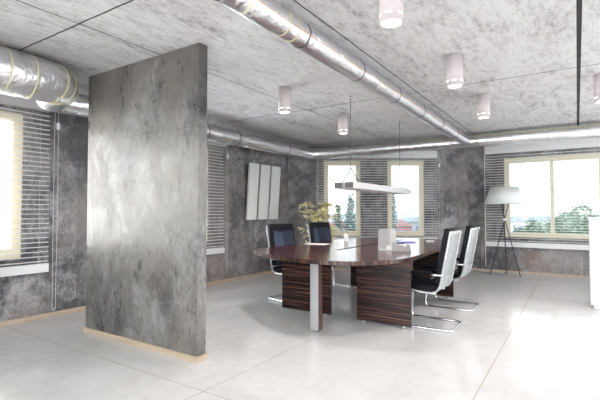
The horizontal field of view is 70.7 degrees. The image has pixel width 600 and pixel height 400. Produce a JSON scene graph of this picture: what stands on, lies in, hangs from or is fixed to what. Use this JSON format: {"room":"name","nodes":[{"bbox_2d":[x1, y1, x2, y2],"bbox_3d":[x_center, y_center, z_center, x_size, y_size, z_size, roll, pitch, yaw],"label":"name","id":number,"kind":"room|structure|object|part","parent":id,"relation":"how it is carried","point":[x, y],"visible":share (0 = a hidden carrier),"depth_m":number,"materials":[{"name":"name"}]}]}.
{"room":"office meeting room","nodes":[
{"label":"office meeting room","id":0,"kind":"room"},
{"bbox_2d":[0,104,287,321],"bbox_3d":[-3.567,0.032,4.484,0.300,2.690,11.593,-1,-2,33],"label":"wall","id":1,"kind":"structure","parent":0,"point":[26,295],"depth_m":5.29,"materials":[{"name":"grey concrete"}]},
{"bbox_2d":[0,111,22,258],"bbox_3d":[-3.949,-0.194,3.729,0.075,1.640,2.700,-1,-2,33],"label":"window","id":2,"kind":"structure","parent":1,"relation":"in","point":[14,213],"depth_m":4.79,"materials":[{"name":"beige"}]},
{"bbox_2d":[0,94,59,309],"bbox_3d":[-3.786,0.010,3.769,0.113,2.507,3.155,-1,-2,33],"label":"blind","id":3,"kind":"object","parent":1,"relation":"attached to","point":[4,99],"visible":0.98,"depth_m":4.78,"materials":[{"name":"white paint"}]},
{"bbox_3d":[-3.803,0.755,3.701,0.052,0.100,3.050,-1,-2,33],"label":"rail","id":4,"kind":"part","parent":3,"relation":"part of","materials":[{"name":"white metal"}]},
{"bbox_3d":[-3.812,-1.164,3.762,0.113,0.160,3.060,-1,-2,33],"label":"head rail","id":5,"kind":"part","parent":3,"relation":"part of","materials":[{"name":"white metal"}]},
{"bbox_3d":[-3.011,-0.156,4.895,0.002,1.790,0.002,-1,-2,33],"label":"ladder cord","id":6,"kind":"part","parent":3,"relation":"part of","materials":[{"name":"white fabric"}]},
{"bbox_3d":[-2.915,0.095,5.040,0.009,2.409,0.057,-1,-2,33],"label":"bead chain","id":7,"kind":"part","parent":3,"relation":"part of","materials":[{"name":"white plastic"}]},
{"bbox_2d":[0,270,272,326],"bbox_3d":[-3.438,1.349,4.356,0.014,0.050,11.583,-1,-2,33],"label":"baseboard","id":8,"kind":"structure","parent":1,"relation":"attached to","point":[40,316],"depth_m":5.17,"materials":[{"name":"beige wood"}]},
{"bbox_2d":[207,211,223,220],"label":"blind","id":9,"kind":"object","parent":1,"relation":"attached to","point":[207,211],"depth_m":7.29,"materials":[{"name":"white paint"}]},
{"bbox_2d":[207,183,224,204],"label":"blind","id":10,"kind":"object","parent":1,"relation":"attached to","point":[222,183],"depth_m":7.34,"materials":[{"name":"white paint"}]},
{"bbox_2d":[206,222,227,254],"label":"blind","id":11,"kind":"object","parent":1,"relation":"attached to","point":[210,251],"depth_m":7.26,"materials":[{"name":"white paint"}]},
{"bbox_3d":[-1.951,0.855,6.527,0.052,0.100,2.210,-1,-2,33],"label":"rail","id":12,"kind":"part","parent":11,"relation":"part of","materials":[{"name":"white metal"}]},
{"bbox_2d":[207,140,228,191],"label":"blind","id":13,"kind":"object","parent":1,"relation":"attached to","point":[217,144],"depth_m":7.32,"materials":[{"name":"white paint"}]},
{"bbox_3d":[-1.960,-1.044,6.588,0.113,0.160,2.220,-1,-2,33],"label":"head rail","id":14,"kind":"part","parent":13,"relation":"part of","materials":[{"name":"white metal"}]},
{"bbox_2d":[246,163,259,219],"bbox_3d":[-0.918,-0.162,8.138,0.134,1.085,0.279,-1,-2,33],"label":"wall panel","id":15,"kind":"object","parent":1,"relation":"attached to","point":[253,172],"visible":1,"depth_m":8.10,"materials":[{"name":"white"}]},
{"bbox_2d":[257,164,270,219],"bbox_3d":[-0.727,-0.153,8.430,0.134,1.085,0.294,-1,-2,33],"label":"wall panel","id":16,"kind":"object","parent":1,"relation":"attached to","point":[264,179],"visible":1,"depth_m":8.39,"materials":[{"name":"white"}]},
{"bbox_2d":[268,166,280,218],"bbox_3d":[-0.534,-0.145,8.724,0.134,1.085,0.287,-1,-2,33],"label":"wall panel","id":17,"kind":"object","parent":1,"relation":"attached to","point":[275,171],"visible":1,"depth_m":8.68,"materials":[{"name":"white"}]},
{"bbox_2d":[83,43,207,362],"bbox_3d":[-1.523,0.021,4.046,1.688,2.688,0.128,-1,-2,33],"label":"wall","id":18,"kind":"structure","parent":0,"point":[147,183],"depth_m":3.89,"materials":[{"name":"grey concrete"}]},
{"bbox_3d":[-1.523,1.339,4.009,1.688,0.050,0.128,-1,-2,33],"label":"skirting","id":19,"kind":"part","parent":18,"relation":"part of","materials":[{"name":"beige wood"}]},
{"bbox_2d":[0,0,599,145],"bbox_3d":[0.784,-1.482,2.966,8.690,0.250,13.750,-1,-2,33],"label":"ceiling","id":20,"kind":"structure","parent":0,"point":[537,61],"depth_m":3.92,"materials":[{"name":"concrete"}]},
{"bbox_2d":[0,46,78,110],"bbox_3d":[-3.900,-1.178,1.784,0.548,0.406,6.055,-1,-2,33],"label":"duct","id":21,"kind":"object","parent":20,"relation":"hanging from","point":[49,83],"visible":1,"depth_m":3.76,"materials":[{"name":"silver metal"}]},
{"bbox_2d":[278,86,290,113],"bbox_3d":[-0.179,-1.156,4.909,0.147,0.289,0.148,-1,-2,33],"label":"ceiling lamp","id":22,"kind":"object","parent":20,"relation":"attached to","point":[284,92],"visible":1,"depth_m":4.85,"materials":[{"name":"grey metal"}]},
{"bbox_2d":[36,94,599,159],"bbox_3d":[2.149,-1.045,6.898,10.176,0.400,4.627,0,-2,-4],"label":"duct","id":23,"kind":"object","parent":20,"relation":"hanging from","point":[79,106],"visible":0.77,"depth_m":7.46,"materials":[{"name":"silver metal"}]},
{"bbox_2d":[214,0,469,144],"bbox_3d":[-0.222,-1.233,2.800,0.190,0.190,11.780,-1,-2,33],"label":"duct","id":24,"kind":"object","parent":20,"relation":"hanging from","point":[269,15],"visible":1,"depth_m":3.39,"materials":[{"name":"silver metal"}]},
{"bbox_2d":[338,113,347,134],"bbox_3d":[0.632,-1.119,6.219,0.147,0.289,0.148,-1,-2,33],"label":"ceiling lamp","id":25,"kind":"object","parent":20,"relation":"attached to","point":[342,117],"visible":1,"depth_m":6.16,"materials":[{"name":"grey metal"}]},
{"bbox_2d":[334,96,410,194],"bbox_3d":[1.092,-0.692,5.957,0.260,1.159,2.073,-1,-2,33],"label":"pendant lamp","id":26,"kind":"object","parent":20,"relation":"hanging from","point":[354,186],"visible":1,"depth_m":5.39,"materials":[{"name":"grey metal"}]},
{"bbox_2d":[342,189,398,194],"bbox_3d":[1.034,-0.113,5.981,0.088,0.004,1.970,-1,-2,33],"label":"diffuser","id":27,"kind":"object","parent":26,"relation":"attached to","point":[342,189],"depth_m":5.80,"materials":[{"name":"white plastic"}]},
{"bbox_2d":[347,188,403,193],"bbox_3d":[1.150,-0.116,5.905,0.094,0.004,1.970,-1,-2,33],"label":"diffuser","id":28,"kind":"object","parent":26,"relation":"attached to","point":[366,189],"depth_m":5.79,"materials":[{"name":"white plastic"}]},
{"bbox_2d":[379,0,403,28],"bbox_3d":[0.559,-1.222,2.586,0.147,0.289,0.148,-1,-2,33],"label":"ceiling lamp","id":29,"kind":"object","parent":20,"relation":"attached to","point":[391,12],"visible":1,"depth_m":2.53,"materials":[{"name":"grey metal"}]},
{"bbox_2d":[446,52,462,88],"bbox_3d":[1.422,-1.185,3.885,0.147,0.289,0.148,-1,-2,33],"label":"ceiling lamp","id":30,"kind":"object","parent":20,"relation":"attached to","point":[454,61],"visible":1,"depth_m":3.83,"materials":[{"name":"grey metal"}]},
{"bbox_2d":[477,93,489,118],"bbox_3d":[2.249,-1.148,5.184,0.147,0.289,0.148,-1,-2,33],"label":"ceiling lamp","id":31,"kind":"object","parent":20,"relation":"attached to","point":[483,99],"visible":1,"depth_m":5.12,"materials":[{"name":"grey metal"}]},
{"bbox_2d":[593,73,599,103],"bbox_3d":[3.165,-1.169,4.429,0.147,0.289,0.148,-1,-2,33],"label":"ceiling lamp","id":32,"kind":"object","parent":20,"relation":"attached to","point":[596,76],"visible":1,"depth_m":4.41,"materials":[{"name":"grey metal"}]},
{"bbox_2d":[0,269,599,399],"bbox_3d":[0.784,1.432,2.883,8.690,0.200,13.750,-1,-2,33],"label":"floor","id":33,"kind":"structure","parent":0,"point":[529,336],"depth_m":3.74,"materials":[{"name":"white tile"}]},
{"bbox_2d":[266,223,295,301],"bbox_3d":[-0.104,0.883,6.066,0.572,1.078,0.631,2,-2,-45],"label":"chair","id":34,"kind":"object","parent":33,"relation":"on","point":[277,234],"visible":0.34,"depth_m":6.12,"materials":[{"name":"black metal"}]},
{"bbox_3d":[-0.110,1.222,6.063,0.503,0.401,0.614,2,-2,-45],"label":"cantilever frame","id":35,"kind":"part","parent":34,"relation":"part of","materials":[{"name":"silver metal"}]},
{"bbox_3d":[-0.052,0.967,6.012,0.474,0.110,0.484,2,-2,-45],"label":"seat","id":36,"kind":"part","parent":34,"relation":"part of","materials":[{"name":"black leather"}]},
{"bbox_3d":[-0.254,0.645,6.225,0.474,0.592,0.178,2,-2,-45],"label":"backrest","id":37,"kind":"part","parent":34,"relation":"part of","materials":[{"name":"black leather"}]},
{"bbox_2d":[273,230,294,262],"bbox_3d":[-0.220,0.674,6.189,0.400,0.468,0.099,2,-2,-45],"label":"cushion","id":38,"kind":"object","parent":34,"relation":"on","point":[280,237],"depth_m":6.19,"materials":[{"name":"black leather"}]},
{"bbox_2d":[298,202,343,242],"bbox_3d":[0.377,0.753,8.269,0.929,1.464,0.846,1,-2,-34],"label":"potted plant","id":39,"kind":"object","parent":33,"relation":"on","point":[317,219],"visible":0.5,"depth_m":8.18,"materials":[{"name":"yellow plant"}]},
{"bbox_2d":[307,222,351,289],"bbox_3d":[0.508,0.912,7.058,0.572,1.078,0.631,2,-2,-44],"label":"chair","id":40,"kind":"object","parent":33,"relation":"on","point":[317,231],"visible":0.26,"depth_m":7.15,"materials":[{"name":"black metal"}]},
{"bbox_3d":[0.360,0.673,7.218,0.474,0.592,0.178,2,-2,-44],"label":"backrest","id":41,"kind":"part","parent":40,"relation":"part of","materials":[{"name":"black leather"}]},
{"bbox_2d":[313,227,330,241],"bbox_3d":[0.394,0.702,7.182,0.400,0.468,0.099,2,-2,-44],"label":"cushion","id":42,"kind":"object","parent":40,"relation":"on","point":[320,234],"depth_m":7.19,"materials":[{"name":"black leather"}]},
{"bbox_3d":[0.502,1.250,7.054,0.503,0.401,0.614,2,-2,-44],"label":"cantilever frame","id":43,"kind":"part","parent":40,"relation":"part of","materials":[{"name":"silver metal"}]},
{"bbox_2d":[253,238,453,331],"bbox_3d":[1.000,1.039,6.102,2.063,0.768,4.050,-1,-2,33],"label":"conference table","id":44,"kind":"object","parent":33,"relation":"on","point":[382,279],"visible":0.77,"depth_m":4.79,"materials":[{"name":"brown wood"}]},
{"bbox_3d":[0.076,1.025,5.264,0.710,0.700,0.035,-1,-2,33],"label":"pedestal panel","id":45,"kind":"part","parent":44,"relation":"part of","materials":[{"name":"brown wood"}]},
{"bbox_3d":[0.150,1.006,4.425,0.095,0.711,0.012,-1,-2,33],"label":"plate","id":46,"kind":"part","parent":44,"relation":"part of","materials":[{"name":"grey paint"}]},
{"bbox_2d":[306,243,327,244],"bbox_3d":[0.250,0.659,6.335,0.340,0.005,0.240,-1,-2,25],"label":"paper sheet","id":47,"kind":"object","parent":44,"relation":"on","point":[306,243],"visible":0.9,"depth_m":6.27,"materials":[{"name":"white paper"}]},
{"bbox_3d":[0.176,1.008,4.465,0.093,0.711,0.082,-1,-2,33],"label":"post leg","id":48,"kind":"part","parent":44,"relation":"part of","materials":[{"name":"silver metal"}]},
{"bbox_2d":[344,233,347,241],"bbox_3d":[0.743,0.608,6.815,0.070,0.135,0.036,0,-2,0],"label":"desk calendar","id":49,"kind":"object","parent":44,"relation":"on","point":[345,234],"visible":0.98,"depth_m":6.80,"materials":[{"name":"white paper"}]},
{"bbox_3d":[1.114,1.069,6.830,0.650,0.700,0.035,-1,-2,33],"label":"pedestal panel","id":50,"kind":"part","parent":44,"relation":"part of","materials":[{"name":"brown wood"}]},
{"bbox_3d":[0.921,1.008,4.675,0.630,0.700,0.035,-1,-2,33],"label":"pedestal panel","id":51,"kind":"part","parent":44,"relation":"part of","materials":[{"name":"brown wood"}]},
{"bbox_2d":[378,229,396,250],"bbox_3d":[1.118,0.501,5.349,0.250,0.265,0.157,0,-2,0],"label":"brochure","id":52,"kind":"object","parent":44,"relation":"on","point":[386,237],"visible":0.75,"depth_m":5.37,"materials":[{"name":"grey paper"}]},
{"bbox_2d":[392,242,410,251],"bbox_3d":[1.250,0.570,5.207,0.230,0.120,0.054,0,-2,11],"label":"folded card","id":53,"kind":"object","parent":44,"relation":"on","point":[395,247],"visible":1,"depth_m":5.19,"materials":[{"name":"grey paper"}]},
{"bbox_2d":[397,241,415,242],"bbox_3d":[1.681,0.667,6.713,0.260,0.012,0.200,0,-2,0],"label":"notebook","id":54,"kind":"object","parent":44,"relation":"on","point":[397,241],"visible":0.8,"depth_m":6.64,"materials":[{"name":"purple paper"}]},
{"bbox_3d":[1.968,1.053,6.272,0.590,0.700,0.035,-1,-2,33],"label":"pedestal panel","id":55,"kind":"part","parent":44,"relation":"part of","materials":[{"name":"brown wood"}]},
{"bbox_2d":[412,227,461,331],"bbox_3d":[1.445,0.846,4.746,0.631,1.078,0.572,-1,-2,33],"label":"chair","id":56,"kind":"object","parent":33,"relation":"on","point":[445,267],"visible":0.73,"depth_m":4.54,"materials":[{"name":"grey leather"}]},
{"bbox_3d":[1.383,0.932,4.784,0.484,0.110,0.474,-1,-2,33],"label":"seat","id":57,"kind":"part","parent":56,"relation":"part of","materials":[{"name":"black leather"}]},
{"bbox_3d":[1.315,0.666,4.545,0.606,0.666,0.009,-1,-2,33],"label":"trim","id":58,"kind":"part","parent":56,"relation":"part of","materials":[{"name":"silver metal"}]},
{"bbox_3d":[1.413,0.792,4.455,0.140,0.024,0.024,-1,-2,33],"label":"armrest","id":59,"kind":"part","parent":56,"relation":"part of","materials":[{"name":"silver metal"}]},
{"bbox_3d":[1.452,1.184,4.731,0.614,0.401,0.503,-1,-2,33],"label":"cantilever frame","id":60,"kind":"part","parent":56,"relation":"part of","materials":[{"name":"silver metal"}]},
{"bbox_3d":[1.623,0.600,4.636,0.178,0.592,0.474,-1,-2,33],"label":"backrest","id":61,"kind":"part","parent":56,"relation":"part of","materials":[{"name":"black leather"}]},
{"bbox_2d":[423,225,479,311],"bbox_3d":[2.033,0.872,5.663,0.631,1.078,0.572,-1,-2,33],"label":"chair","id":62,"kind":"object","parent":33,"relation":"on","point":[470,237],"visible":0.7,"depth_m":5.44,"materials":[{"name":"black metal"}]},
{"bbox_3d":[1.972,0.958,5.700,0.484,0.110,0.474,-1,-2,33],"label":"seat","id":63,"kind":"part","parent":62,"relation":"part of","materials":[{"name":"black leather"}]},
{"bbox_3d":[2.041,1.210,5.648,0.614,0.401,0.503,-1,-2,33],"label":"cantilever frame","id":64,"kind":"part","parent":62,"relation":"part of","materials":[{"name":"silver metal"}]},
{"bbox_3d":[1.904,0.692,5.462,0.606,0.666,0.009,-1,-2,33],"label":"trim","id":65,"kind":"part","parent":62,"relation":"part of","materials":[{"name":"silver metal"}]},
{"bbox_3d":[2.212,0.626,5.553,0.178,0.592,0.474,-1,-2,33],"label":"backrest","id":66,"kind":"part","parent":62,"relation":"part of","materials":[{"name":"black leather"}]},
{"bbox_2d":[476,186,524,276],"bbox_3d":[3.850,0.619,8.557,1.270,1.751,0.740,-1,-2,33],"label":"floor lamp","id":67,"kind":"object","parent":33,"relation":"on","point":[501,195],"visible":0.96,"depth_m":8.22,"materials":[{"name":"white fabric"}]},
{"bbox_3d":[3.788,0.969,8.761,0.054,1.061,0.956,1,-2,-41],"label":"power cord","id":68,"kind":"part","parent":67,"relation":"part of","materials":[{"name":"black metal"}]},
{"bbox_3d":[3.982,0.751,8.443,0.373,1.466,0.095,-1,-2,33],"label":"leg","id":69,"kind":"part","parent":67,"relation":"part of","materials":[{"name":"black metal"}]},
{"bbox_3d":[4.072,-0.090,8.432,0.740,0.341,0.740,-1,-2,33],"label":"lamp shade","id":70,"kind":"part","parent":67,"relation":"part of","materials":[{"name":"white fabric"}]},
{"bbox_3d":[4.090,0.751,8.450,0.021,1.465,0.277,-1,-2,36],"label":"leg","id":71,"kind":"part","parent":67,"relation":"part of","materials":[{"name":"black metal"}]},
{"bbox_3d":[4.149,0.748,8.347,0.365,1.466,0.118,-1,-2,33],"label":"leg","id":72,"kind":"part","parent":67,"relation":"part of","materials":[{"name":"black metal"}]},
{"bbox_2d":[588,217,599,308],"bbox_3d":[4.250,0.817,5.429,0.900,1.175,0.545,-1,-2,33],"label":"base cabinet","id":73,"kind":"object","parent":33,"relation":"on","point":[593,222],"visible":1,"depth_m":5.43,"materials":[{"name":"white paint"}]},
{"bbox_3d":[4.256,0.242,5.453,0.900,0.024,0.525,-1,-2,33],"label":"panel","id":74,"kind":"part","parent":73,"relation":"part of","materials":[{"name":"white paint"}]},
{"bbox_2d":[288,146,467,267],"bbox_3d":[1.703,0.172,9.399,3.938,2.690,0.300,0,-2,0],"label":"wall","id":75,"kind":"structure","parent":0,"point":[452,171],"depth_m":9.26,"materials":[{"name":"grey concrete"}]},
{"bbox_2d":[324,161,360,235],"bbox_3d":[0.924,-0.036,9.310,0.805,1.640,0.070,0,-2,0],"label":"window","id":76,"kind":"structure","parent":75,"relation":"in","point":[358,208],"depth_m":9.28,"materials":[{"name":"beige wood"}]},
{"bbox_2d":[317,151,439,239],"bbox_3d":[1.700,-0.041,9.196,2.671,2.057,0.114,0,-2,0],"label":"blind","id":77,"kind":"object","parent":75,"relation":"attached to","point":[422,154],"visible":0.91,"depth_m":9.17,"materials":[{"name":"white paint"}]},
{"bbox_3d":[1.675,0.860,9.159,2.600,0.100,0.052,0,-2,0],"label":"rail","id":78,"kind":"part","parent":77,"relation":"part of","materials":[{"name":"white metal"}]},
{"bbox_3d":[1.675,-0.989,9.223,2.610,0.160,0.113,0,-2,0],"label":"head rail","id":79,"kind":"part","parent":77,"relation":"part of","materials":[{"name":"white metal"}]},
{"bbox_3d":[3.000,0.005,9.164,0.057,1.963,0.009,0,-2,0],"label":"bead chain","id":80,"kind":"part","parent":77,"relation":"part of","materials":[{"name":"white plastic"}]},
{"bbox_2d":[387,161,423,235],"bbox_3d":[2.317,-0.036,9.310,0.805,1.640,0.070,0,-2,0],"label":"window","id":81,"kind":"structure","parent":75,"relation":"in","point":[421,208],"depth_m":9.27,"materials":[{"name":"beige wood"}]},
{"bbox_2d":[467,146,599,275],"bbox_3d":[6.011,0.129,7.897,5.396,2.690,0.300,-1,-2,33],"label":"wall","id":82,"kind":"structure","parent":0,"point":[539,260],"depth_m":8.88,"materials":[{"name":"grey concrete"}]},
{"bbox_2d":[471,268,589,277],"bbox_3d":[5.921,1.452,7.731,5.366,0.035,0.014,-1,-2,33],"label":"baseboard","id":83,"kind":"structure","parent":82,"relation":"attached to","point":[471,268],"depth_m":8.52,"materials":[{"name":"beige wood"}]},
{"bbox_2d":[484,137,599,265],"bbox_3d":[4.876,0.105,8.392,2.237,2.565,0.113,-1,-2,33],"label":"blind","id":84,"kind":"object","parent":82,"relation":"attached to","point":[586,142],"visible":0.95,"depth_m":8.39,"materials":[{"name":"white paint"}]},
{"bbox_3d":[3.923,0.217,8.963,0.013,2.375,0.013,0,-2,11],"label":"pull cord","id":85,"kind":"part","parent":84,"relation":"part of","materials":[{"name":"white plastic"}]},
{"bbox_3d":[4.872,0.907,8.358,2.220,0.100,0.052,-1,-2,33],"label":"rail","id":86,"kind":"part","parent":84,"relation":"part of","materials":[{"name":"white metal"}]},
{"bbox_3d":[4.879,-1.082,8.424,2.230,0.190,0.113,-1,-2,33],"label":"head rail","id":87,"kind":"part","parent":84,"relation":"part of","materials":[{"name":"white metal"}]},
{"bbox_2d":[504,153,599,238],"bbox_3d":[5.027,-0.061,8.430,1.720,1.640,0.075,-1,-2,33],"label":"window","id":88,"kind":"structure","parent":82,"relation":"in","point":[592,155],"depth_m":8.41,"materials":[{"name":"beige wood"}]},
{"label":"outside","id":89,"kind":"structure","parent":0,"visible":0},
{"bbox_2d":[0,225,7,248],"bbox_3d":[65.151,12.888,172.201,520.000,0.500,480.000,-1,-2,33],"label":"ground","id":90,"kind":"structure","parent":89,"point":[1,226],"depth_m":131.25,"materials":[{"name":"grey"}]},
{"bbox_2d":[0,209,598,222],"bbox_3d":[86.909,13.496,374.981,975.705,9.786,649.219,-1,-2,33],"label":"hills","id":91,"kind":"structure","parent":90,"relation":"on","point":[401,213],"depth_m":320.84,"materials":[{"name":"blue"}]},
{"bbox_2d":[333,204,343,230],"bbox_3d":[2.656,4.436,29.914,2.780,8.338,2.763,-1,-2,33],"label":"tree","id":92,"kind":"object","parent":90,"relation":"on","point":[337,209],"visible":0.06,"depth_m":29.85,"materials":[{"name":"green plant"}]},
{"bbox_2d":[329,220,349,230],"bbox_3d":[5.674,6.163,62.850,3.600,6.743,6.600,0,-2,0],"label":"house","id":93,"kind":"structure","parent":90,"relation":"on","point":[332,221],"depth_m":59.90,"materials":[{"name":"red"}]},
{"bbox_2d":[343,193,355,230],"bbox_3d":[3.135,4.019,25.901,2.980,8.943,3.218,-1,-2,33],"label":"tree","id":94,"kind":"object","parent":90,"relation":"on","point":[350,214],"visible":0.14,"depth_m":25.85,"materials":[{"name":"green plant"}]},
{"bbox_2d":[392,194,398,230],"bbox_3d":[6.175,4.039,27.956,2.065,9.021,2.152,1,-2,-23],"label":"tree","id":95,"kind":"object","parent":90,"relation":"on","point":[394,213],"visible":0.05,"depth_m":27.88,"materials":[{"name":"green plant"}]},
{"bbox_2d":[396,219,412,230],"bbox_3d":[12.057,5.825,52.856,2.800,6.852,6.600,0,-2,0],"label":"house","id":96,"kind":"structure","parent":90,"relation":"on","point":[399,220],"depth_m":49.88,"materials":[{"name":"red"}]},
{"bbox_2d":[401,217,418,230],"bbox_3d":[19.527,6.380,73.349,4.600,6.906,7.600,0,-2,0],"label":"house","id":97,"kind":"structure","parent":90,"relation":"on","point":[406,220],"depth_m":69.90,"materials":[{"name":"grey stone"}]},
{"bbox_2d":[511,217,525,231],"bbox_3d":[46.596,7.053,92.837,3.600,6.665,6.600,0,-2,0],"label":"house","id":98,"kind":"structure","parent":90,"relation":"on","point":[514,223],"depth_m":89.88,"materials":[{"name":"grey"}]},
{"bbox_2d":[517,220,555,232],"bbox_3d":[22.069,5.322,39.722,3.166,7.125,3.484,0,-2,2],"label":"tree","id":99,"kind":"object","parent":90,"relation":"on","point":[530,226],"visible":0.21,"depth_m":39.42,"materials":[{"name":"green plant"}]},
{"bbox_2d":[526,216,550,227],"bbox_3d":[64.492,7.625,113.329,5.600,6.684,7.600,0,-2,0],"label":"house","id":100,"kind":"structure","parent":90,"relation":"on","point":[531,217],"depth_m":111.45,"materials":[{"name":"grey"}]},
{"bbox_2d":[530,221,550,230],"bbox_3d":[34.616,6.210,60.034,3.949,6.504,4.154,-1,-2,33],"label":"tree","id":101,"kind":"object","parent":90,"relation":"on","point":[541,221],"visible":0.06,"depth_m":59.58,"materials":[{"name":"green plant"}]},
{"bbox_2d":[550,212,576,232],"bbox_3d":[26.348,5.052,41.793,2.989,7.782,3.060,-1,-2,33],"label":"tree","id":102,"kind":"object","parent":90,"relation":"on","point":[559,230],"visible":0.07,"depth_m":41.83,"materials":[{"name":"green plant"}]},
{"bbox_2d":[555,203,598,233],"bbox_3d":[22.567,4.429,33.480,4.442,8.554,3.730,1,-2,-25],"label":"tree","id":103,"kind":"object","parent":90,"relation":"on","point":[573,217],"visible":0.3,"depth_m":33.45,"materials":[{"name":"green plant"}]}
]}

